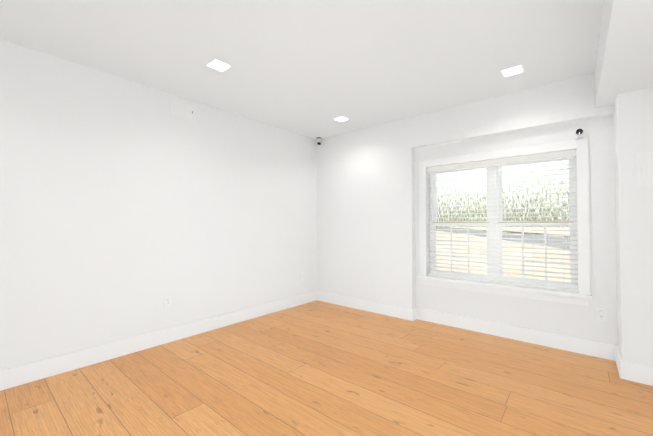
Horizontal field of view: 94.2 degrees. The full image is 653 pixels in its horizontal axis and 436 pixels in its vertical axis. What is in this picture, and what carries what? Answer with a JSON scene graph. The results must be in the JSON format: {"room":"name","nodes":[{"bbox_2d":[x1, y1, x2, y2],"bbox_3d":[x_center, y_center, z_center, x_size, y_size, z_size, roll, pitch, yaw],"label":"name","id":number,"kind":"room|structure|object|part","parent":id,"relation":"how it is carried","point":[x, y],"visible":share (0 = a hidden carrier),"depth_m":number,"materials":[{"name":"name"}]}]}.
{"room":"empty room","nodes":[
{"label":"empty room","id":0,"kind":"room"},
{"bbox_2d":[0,39,316,369],"bbox_3d":[-1.562,-0.009,3.027,0.200,2.400,4.850,-1,-2,40],"label":"wall","id":1,"kind":"structure","parent":0,"point":[126,206],"depth_m":2.66,"materials":[{"name":"white paint"}]},
{"bbox_2d":[0,291,315,390],"bbox_3d":[-1.527,1.121,2.876,0.018,0.135,4.300,-1,-2,40],"label":"baseboard","id":2,"kind":"structure","parent":1,"relation":"attached to","point":[11,377],"depth_m":2.64,"materials":[{"name":"white paint"}]},
{"bbox_2d":[164,295,171,307],"bbox_3d":[-1.518,0.796,2.901,0.009,0.115,0.070,-1,-2,40],"label":"electrical outlet","id":3,"kind":"object","parent":1,"relation":"attached to","point":[167,300],"visible":1,"depth_m":2.90,"materials":[{"name":"white plastic"}]},
{"bbox_2d":[170,96,195,122],"bbox_3d":[-1.435,-1.083,3.041,0.005,0.192,0.252,-1,-2,40],"label":"access hatch","id":4,"kind":"object","parent":1,"relation":"attached to","point":[185,109],"visible":1,"depth_m":3.03,"materials":[{"name":"white paint"}]},
{"bbox_2d":[0,0,603,139],"bbox_3d":[0.121,-1.298,1.636,4.600,0.120,4.850,-1,-2,40],"label":"ceiling","id":5,"kind":"structure","parent":0,"point":[312,69],"depth_m":2.19,"materials":[{"name":"white paint"}]},
{"bbox_2d":[205,58,232,72],"bbox_3d":[-0.863,-1.220,2.430,0.155,0.003,0.155,-1,-2,40],"label":"recessed light","id":6,"kind":"object","parent":5,"relation":"in","point":[217,69],"visible":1,"depth_m":2.42,"materials":[{"name":"white paint"}]},
{"bbox_2d":[210,60,228,68],"bbox_3d":[-0.863,-1.237,2.431,0.135,0.001,0.135,-1,-2,40],"label":"ceiling light panel","id":7,"kind":"object","parent":5,"relation":"attached to","point":[218,64],"visible":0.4,"depth_m":2.44,"materials":[{"name":"white plastic"}]},
{"bbox_2d":[317,137,320,146],"bbox_3d":[-0.112,-1.117,4.468,0.072,0.125,0.072,-1,-2,40],"label":"camera","id":8,"kind":"object","parent":5,"relation":"attached to","point":[318,141],"visible":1,"depth_m":4.44,"materials":[{"name":"white plastic"}]},
{"bbox_2d":[503,66,521,74],"bbox_3d":[1.546,-1.236,2.520,0.135,0.001,0.135,-1,-2,40],"label":"ceiling light panel","id":9,"kind":"object","parent":5,"relation":"attached to","point":[513,70],"visible":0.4,"depth_m":2.54,"materials":[{"name":"white plastic"}]},
{"bbox_2d":[500,64,524,77],"bbox_3d":[1.546,-1.219,2.520,0.155,0.003,0.155,-1,-2,40],"label":"recessed light","id":10,"kind":"object","parent":5,"relation":"in","point":[504,76],"visible":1,"depth_m":2.51,"materials":[{"name":"white paint"}]},
{"bbox_2d":[0,300,652,435],"bbox_3d":[0.121,1.202,1.585,4.600,0.080,4.850,-1,-2,40],"label":"floor","id":11,"kind":"structure","parent":0,"point":[316,368],"depth_m":2.08,"materials":[{"name":"brown wood"}]},
{"bbox_2d":[317,73,617,344],"bbox_3d":[1.133,0.005,3.699,3.458,2.400,0.350,-1,-2,40],"label":"wall","id":12,"kind":"structure","parent":0,"point":[368,214],"depth_m":3.44,"materials":[{"name":"white paint"}]},
{"bbox_2d":[316,291,415,320],"bbox_3d":[0.447,1.144,4.027,1.496,0.135,0.036,-1,-2,40],"label":"baseboard","id":13,"kind":"structure","parent":12,"relation":"attached to","point":[375,307],"depth_m":3.91,"materials":[{"name":"white paint"}]},
{"bbox_2d":[419,138,590,305],"bbox_3d":[1.753,0.045,3.191,1.526,1.457,0.217,-1,-2,40],"label":"window unit","id":14,"kind":"structure","parent":12,"relation":"in","point":[494,186],"depth_m":3.09,"materials":[{"name":"white plastic"}]},
{"bbox_2d":[427,150,577,291],"bbox_3d":[1.729,0.032,3.161,1.364,1.272,0.074,-1,-2,40],"label":"window blind","id":15,"kind":"object","parent":14,"relation":"attached to","point":[537,157],"visible":0.96,"depth_m":3.06,"materials":[{"name":"white plastic"}]},
{"bbox_3d":[1.691,0.736,3.103,1.510,0.072,0.020,-1,-2,40],"label":"window trim apron","id":16,"kind":"part","parent":14,"relation":"part of","materials":[{"name":"white wood"}]},
{"bbox_2d":[417,275,592,298],"bbox_3d":[1.713,0.687,3.130,1.550,0.027,0.172,-1,-2,40],"label":"window sill","id":17,"kind":"structure","parent":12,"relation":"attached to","point":[524,288],"depth_m":2.96,"materials":[{"name":"white paint"}]},
{"bbox_2d":[416,307,611,359],"bbox_3d":[1.734,1.124,3.061,1.748,0.135,0.016,-1,-2,40],"label":"baseboard","id":18,"kind":"structure","parent":12,"relation":"attached to","point":[589,347],"depth_m":2.92,"materials":[{"name":"white paint"}]},
{"bbox_2d":[575,128,583,139],"bbox_3d":[2.216,-0.743,2.664,0.055,0.097,0.093,-1,-1,33],"label":"camera","id":19,"kind":"object","parent":12,"relation":"attached to","point":[579,131],"visible":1,"depth_m":2.64,"materials":[{"name":"white plastic"}]},
{"bbox_2d":[581,135,601,310],"bbox_3d":[2.280,0.021,2.619,0.126,1.524,0.023,-1,-2,40],"label":"cord","id":20,"kind":"object","parent":19,"relation":"hanging from","point":[592,225],"visible":1,"depth_m":2.62,"materials":[{"name":"white plastic"}]},
{"bbox_2d":[596,307,606,321],"bbox_3d":[2.323,0.817,2.560,0.070,0.115,0.034,-1,-2,40],"label":"outlet","id":21,"kind":"object","parent":12,"relation":"attached to","point":[601,315],"visible":1,"depth_m":2.56,"materials":[{"name":"white plastic"}]},
{"bbox_2d":[612,344,620,360],"bbox_3d":[2.283,1.110,2.368,0.018,0.135,0.330,-1,-2,40],"label":"baseboard","id":22,"kind":"structure","parent":12,"relation":"attached to","point":[615,349],"depth_m":2.51,"materials":[{"name":"white paint"}]},
{"bbox_2d":[595,0,652,107],"bbox_3d":[1.286,-1.113,0.422,1.258,0.300,4.500,-1,-2,40],"label":"ceiling beam","id":23,"kind":"structure","parent":0,"point":[624,60],"depth_m":1.73,"materials":[{"name":"white paint"}]},
{"bbox_2d":[613,87,652,365],"bbox_3d":[2.807,-0.028,2.116,1.142,2.400,0.616,-1,-2,40],"label":"wall","id":24,"kind":"structure","parent":0,"point":[633,122],"depth_m":2.20,"materials":[{"name":"white paint"}]},
{"bbox_2d":[616,355,652,385],"bbox_3d":[2.509,1.101,1.930,0.928,0.135,0.016,-1,-2,40],"label":"baseboard","id":25,"kind":"structure","parent":24,"relation":"attached to","point":[628,370],"depth_m":2.17,"materials":[{"name":"white paint"}]},
{"label":"outside","id":26,"kind":"structure","parent":0,"visible":0},
{"bbox_2d":[436,227,570,282],"bbox_3d":[10.632,0.918,25.101,70.000,0.650,44.650,-1,-2,40],"label":"ground","id":27,"kind":"structure","parent":26,"point":[513,254],"depth_m":6.61,"materials":[{"name":"beige"}]},
{"bbox_2d":[436,227,569,248],"bbox_3d":[8.719,0.922,25.437,2.459,0.612,52.238,0,-1,5],"label":"road","id":28,"kind":"structure","parent":27,"relation":"on","point":[525,237],"depth_m":11.27,"materials":[{"name":"grey asphalt"}]},
{"bbox_2d":[437,227,569,237],"bbox_3d":[10.402,0.888,24.020,1.148,0.612,51.321,0,-1,5],"label":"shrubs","id":29,"kind":"object","parent":27,"relation":"on","point":[514,232],"depth_m":15.29,"materials":[{"name":"green plant"}]},
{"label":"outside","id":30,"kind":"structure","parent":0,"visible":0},
{"bbox_2d":[436,160,569,226],"bbox_3d":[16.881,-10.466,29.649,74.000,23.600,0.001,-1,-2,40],"label":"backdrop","id":31,"kind":"structure","parent":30,"point":[459,208],"depth_m":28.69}
]}

